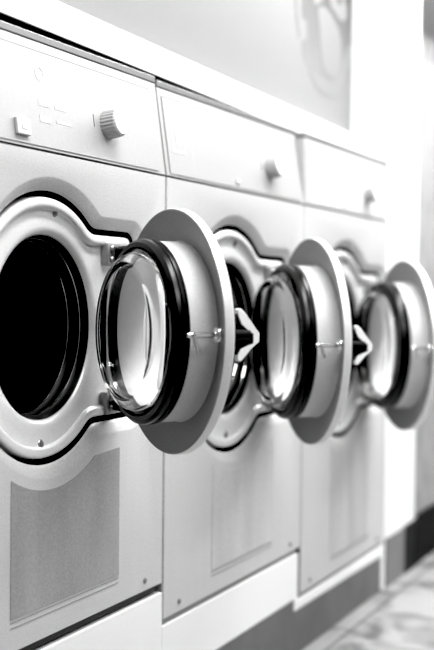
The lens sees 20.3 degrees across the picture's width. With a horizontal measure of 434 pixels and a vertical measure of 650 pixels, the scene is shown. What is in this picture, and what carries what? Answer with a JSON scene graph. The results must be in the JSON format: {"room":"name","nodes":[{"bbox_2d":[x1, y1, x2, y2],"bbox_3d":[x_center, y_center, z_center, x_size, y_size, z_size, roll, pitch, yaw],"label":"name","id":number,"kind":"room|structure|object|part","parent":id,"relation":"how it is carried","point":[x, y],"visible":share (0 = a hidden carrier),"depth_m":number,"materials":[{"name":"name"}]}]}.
{"room":"laundry","nodes":[
{"label":"laundry","id":0,"kind":"room"},
{"bbox_2d":[57,0,352,133],"bbox_3d":[-0.758,-1.134,0.983,0.080,1.550,5.380,1,2,24],"label":"wall","id":1,"kind":"structure","parent":0,"point":[254,44],"depth_m":2.73,"materials":[{"name":"paint"}]},
{"bbox_2d":[0,0,380,159],"bbox_3d":[-0.112,-0.469,2.240,0.088,0.096,2.578,1,2,24],"label":"trim","id":2,"kind":"structure","parent":1,"relation":"attached to","point":[55,17],"depth_m":2.17,"materials":[{"name":"white paint"}]},
{"bbox_2d":[295,0,351,97],"bbox_3d":[0.286,-0.776,3.214,0.001,0.331,0.460,1,2,24],"label":"wall decoration","id":3,"kind":"object","parent":1,"relation":"attached to","point":[325,48],"depth_m":3.23,"materials":[{"name":"laminate"}]},
{"bbox_2d":[302,552,433,649],"bbox_3d":[1.360,0.822,2.602,4.100,0.100,10.000,1,2,24],"label":"floor","id":4,"kind":"structure","parent":0,"point":[400,616],"depth_m":3.08,"materials":[{"name":"tile"}]},
{"bbox_2d":[32,591,161,649],"bbox_3d":[-0.543,0.622,1.976,0.660,0.294,0.700,1,2,24],"label":"plinth","id":5,"kind":"structure","parent":4,"relation":"on","point":[136,625],"depth_m":2.02,"materials":[{"name":"white paint"}]},
{"bbox_2d":[0,13,258,649],"bbox_3d":[-0.369,0.013,1.894,0.940,0.920,0.678,1,2,24],"label":"washing machine","id":6,"kind":"object","parent":5,"relation":"on","point":[121,335],"visible":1,"depth_m":1.85,"materials":[{"name":"grey metal"}]},
{"bbox_3d":[-0.227,0.310,1.859,0.001,0.212,0.315,1,2,24],"label":"service panel","id":7,"kind":"part","parent":6,"relation":"part of","materials":[{"name":"metal"}]},
{"bbox_3d":[-0.512,-0.432,1.950,0.578,0.011,0.678,1,2,24],"label":"lid","id":8,"kind":"part","parent":6,"relation":"part of","materials":[{"name":"metal"}]},
{"bbox_3d":[-0.248,0.104,1.841,0.030,0.718,0.678,1,2,24],"label":"panel","id":9,"kind":"part","parent":6,"relation":"part of","materials":[{"name":"metal"}]},
{"bbox_3d":[-0.284,-0.340,1.848,0.120,0.161,0.678,1,2,24],"label":"control panel","id":10,"kind":"part","parent":6,"relation":"part of","materials":[{"name":"metal"}]},
{"bbox_3d":[-0.265,0.467,1.852,0.044,0.016,0.662,1,2,24],"label":"rail","id":11,"kind":"part","parent":6,"relation":"part of","materials":[{"name":"grey metal"}]},
{"bbox_3d":[-0.145,0.129,1.963,0.012,0.026,0.091,0,2,-29],"label":"hinge arm","id":12,"kind":"part","parent":6,"relation":"part of","materials":[{"name":"black plastic"}]},
{"bbox_3d":[-0.146,-0.115,1.961,0.012,0.026,0.080,0,2,-29],"label":"hinge arm","id":13,"kind":"part","parent":6,"relation":"part of","materials":[{"name":"black plastic"}]},
{"bbox_2d":[95,248,170,414],"bbox_3d":[-0.122,0.010,1.790,0.040,0.247,0.247,0,2,-28],"label":"glass bowl","id":14,"kind":"object","parent":6,"relation":"on","point":[133,324],"depth_m":1.74,"materials":[{"name":"clear glass"}]},
{"bbox_3d":[-0.082,0.010,1.811,0.079,0.368,0.368,0,2,-28],"label":"door","id":15,"kind":"part","parent":6,"relation":"part of","materials":[{"name":"metal"}]},
{"bbox_3d":[0.030,0.013,1.692,0.044,0.057,0.019,0,2,-28],"label":"door handle","id":16,"kind":"part","parent":6,"relation":"part of","materials":[{"name":"black plastic"}]},
{"bbox_2d":[162,553,297,649],"bbox_3d":[-0.257,0.640,2.610,0.660,0.232,0.690,1,2,24],"label":"plinth","id":17,"kind":"structure","parent":4,"relation":"on","point":[218,620],"depth_m":2.45,"materials":[{"name":"white paint"}]},
{"bbox_2d":[154,76,371,623],"bbox_3d":[-0.095,0.035,2.532,0.917,0.983,0.697,1,2,24],"label":"washing machine","id":18,"kind":"object","parent":17,"relation":"on","point":[231,504],"visible":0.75,"depth_m":2.38,"materials":[{"name":"grey metal"}]},
{"bbox_3d":[-0.227,-0.440,2.581,0.578,0.011,0.697,1,2,24],"label":"lid","id":19,"kind":"part","parent":18,"relation":"part of","materials":[{"name":"metal"}]},
{"bbox_3d":[0.021,0.521,2.485,0.044,0.016,0.681,1,2,24],"label":"rail","id":20,"kind":"part","parent":18,"relation":"part of","materials":[{"name":"silver metal"}]},
{"bbox_3d":[0.001,-0.350,2.480,0.120,0.156,0.697,1,2,24],"label":"control panel","id":21,"kind":"part","parent":18,"relation":"part of","materials":[{"name":"metal"}]},
{"bbox_3d":[0.038,0.125,2.474,0.030,0.785,0.697,1,2,24],"label":"panel","id":22,"kind":"part","parent":18,"relation":"part of","materials":[{"name":"metal"}]},
{"bbox_3d":[0.055,0.357,2.485,0.001,0.226,0.315,1,2,24],"label":"service panel","id":23,"kind":"part","parent":18,"relation":"part of","materials":[{"name":"metal"}]},
{"bbox_2d":[250,271,301,411],"bbox_3d":[0.121,0.033,2.415,0.048,0.280,0.280,0,1,-15],"label":"glass bowl","id":24,"kind":"object","parent":18,"relation":"on","point":[276,360],"depth_m":2.35,"materials":[{"name":"clear"}]},
{"bbox_3d":[0.169,0.033,2.428,0.086,0.413,0.413,0,1,-15],"label":"door","id":25,"kind":"part","parent":18,"relation":"part of","materials":[{"name":"metal"}]},
{"bbox_3d":[0.260,0.037,2.269,0.044,0.057,0.019,0,1,-15],"label":"door handle","id":26,"kind":"part","parent":18,"relation":"part of","materials":[{"name":"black plastic"}]},
{"bbox_2d":[217,556,380,649],"bbox_3d":[0.179,0.690,2.773,0.002,0.129,1.344,1,2,24],"label":"baseboard","id":27,"kind":"structure","parent":4,"relation":"on","point":[316,617],"depth_m":2.87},
{"bbox_2d":[297,545,382,608],"bbox_3d":[0.026,0.681,3.239,0.660,0.124,0.687,1,2,24],"label":"trim","id":28,"kind":"structure","parent":4,"relation":"on","point":[374,554],"depth_m":3.09,"materials":[{"name":"white paint"}]},
{"bbox_2d":[295,132,433,597],"bbox_3d":[0.185,0.086,3.161,0.911,1.074,0.669,1,2,24],"label":"washing machine","id":29,"kind":"object","parent":28,"relation":"on","point":[345,190],"visible":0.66,"depth_m":3.02,"materials":[{"name":"grey metal"}]},
{"bbox_3d":[0.303,0.617,3.115,0.044,0.016,0.653,1,2,24],"label":"rail","id":30,"kind":"part","parent":29,"relation":"part of","materials":[{"name":"silver metal"}]},
{"bbox_3d":[0.067,-0.448,3.204,0.600,0.011,0.669,1,2,24],"label":"lid","id":31,"kind":"part","parent":29,"relation":"part of","materials":[{"name":"metal"}]},
{"bbox_3d":[0.321,0.166,3.102,0.030,0.894,0.669,1,2,24],"label":"panel","id":32,"kind":"part","parent":29,"relation":"part of","materials":[{"name":"metal"}]},
{"bbox_3d":[0.285,-0.361,3.107,0.120,0.151,0.669,1,2,24],"label":"control panel","id":33,"kind":"part","parent":29,"relation":"part of","materials":[{"name":"metal"}]},
{"bbox_3d":[0.345,0.418,3.129,0.001,0.295,0.315,1,2,24],"label":"service panel","id":34,"kind":"part","parent":29,"relation":"part of","materials":[{"name":"metal"}]},
{"bbox_2d":[355,287,398,402],"bbox_3d":[0.406,0.051,3.069,0.046,0.294,0.294,0,1,-12],"label":"glass bowl","id":35,"kind":"object","parent":29,"relation":"on","point":[377,315],"depth_m":3.00,"materials":[{"name":"clear"}]},
{"bbox_3d":[0.454,0.051,3.079,0.088,0.432,0.432,0,1,-12],"label":"door","id":36,"kind":"part","parent":29,"relation":"part of","materials":[{"name":"metal"}]},
{"bbox_2d":[351,0,420,587],"bbox_3d":[0.183,-0.617,3.697,0.800,2.700,0.322,1,2,24],"label":"wall pillar","id":37,"kind":"structure","parent":0,"point":[386,34],"depth_m":3.46,"materials":[{"name":"white paint"}]},
{"bbox_2d":[385,528,404,587],"bbox_3d":[0.515,0.672,3.511,0.006,0.139,0.183,1,2,24],"label":"baseboard","id":38,"kind":"structure","parent":37,"relation":"attached to","point":[395,543],"depth_m":3.50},
{"bbox_2d":[414,0,433,519],"bbox_3d":[1.133,-0.661,5.806,0.794,2.700,4.292,1,2,24],"label":"wall","id":39,"kind":"structure","parent":0,"point":[424,433],"depth_m":3.79,"materials":[{"name":"white paint"}]},
{"bbox_2d":[403,520,415,573],"bbox_3d":[0.578,0.667,3.651,0.006,0.142,0.125,1,2,24],"label":"baseboard","id":40,"kind":"structure","parent":39,"relation":"attached to","point":[410,529],"depth_m":3.65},
{"bbox_2d":[415,504,433,564],"bbox_3d":[1.488,0.622,5.674,0.010,0.150,4.288,1,2,24],"label":"baseboard","id":41,"kind":"structure","parent":39,"relation":"attached to","point":[424,546],"depth_m":3.81,"materials":[{"name":"black"}]}
]}

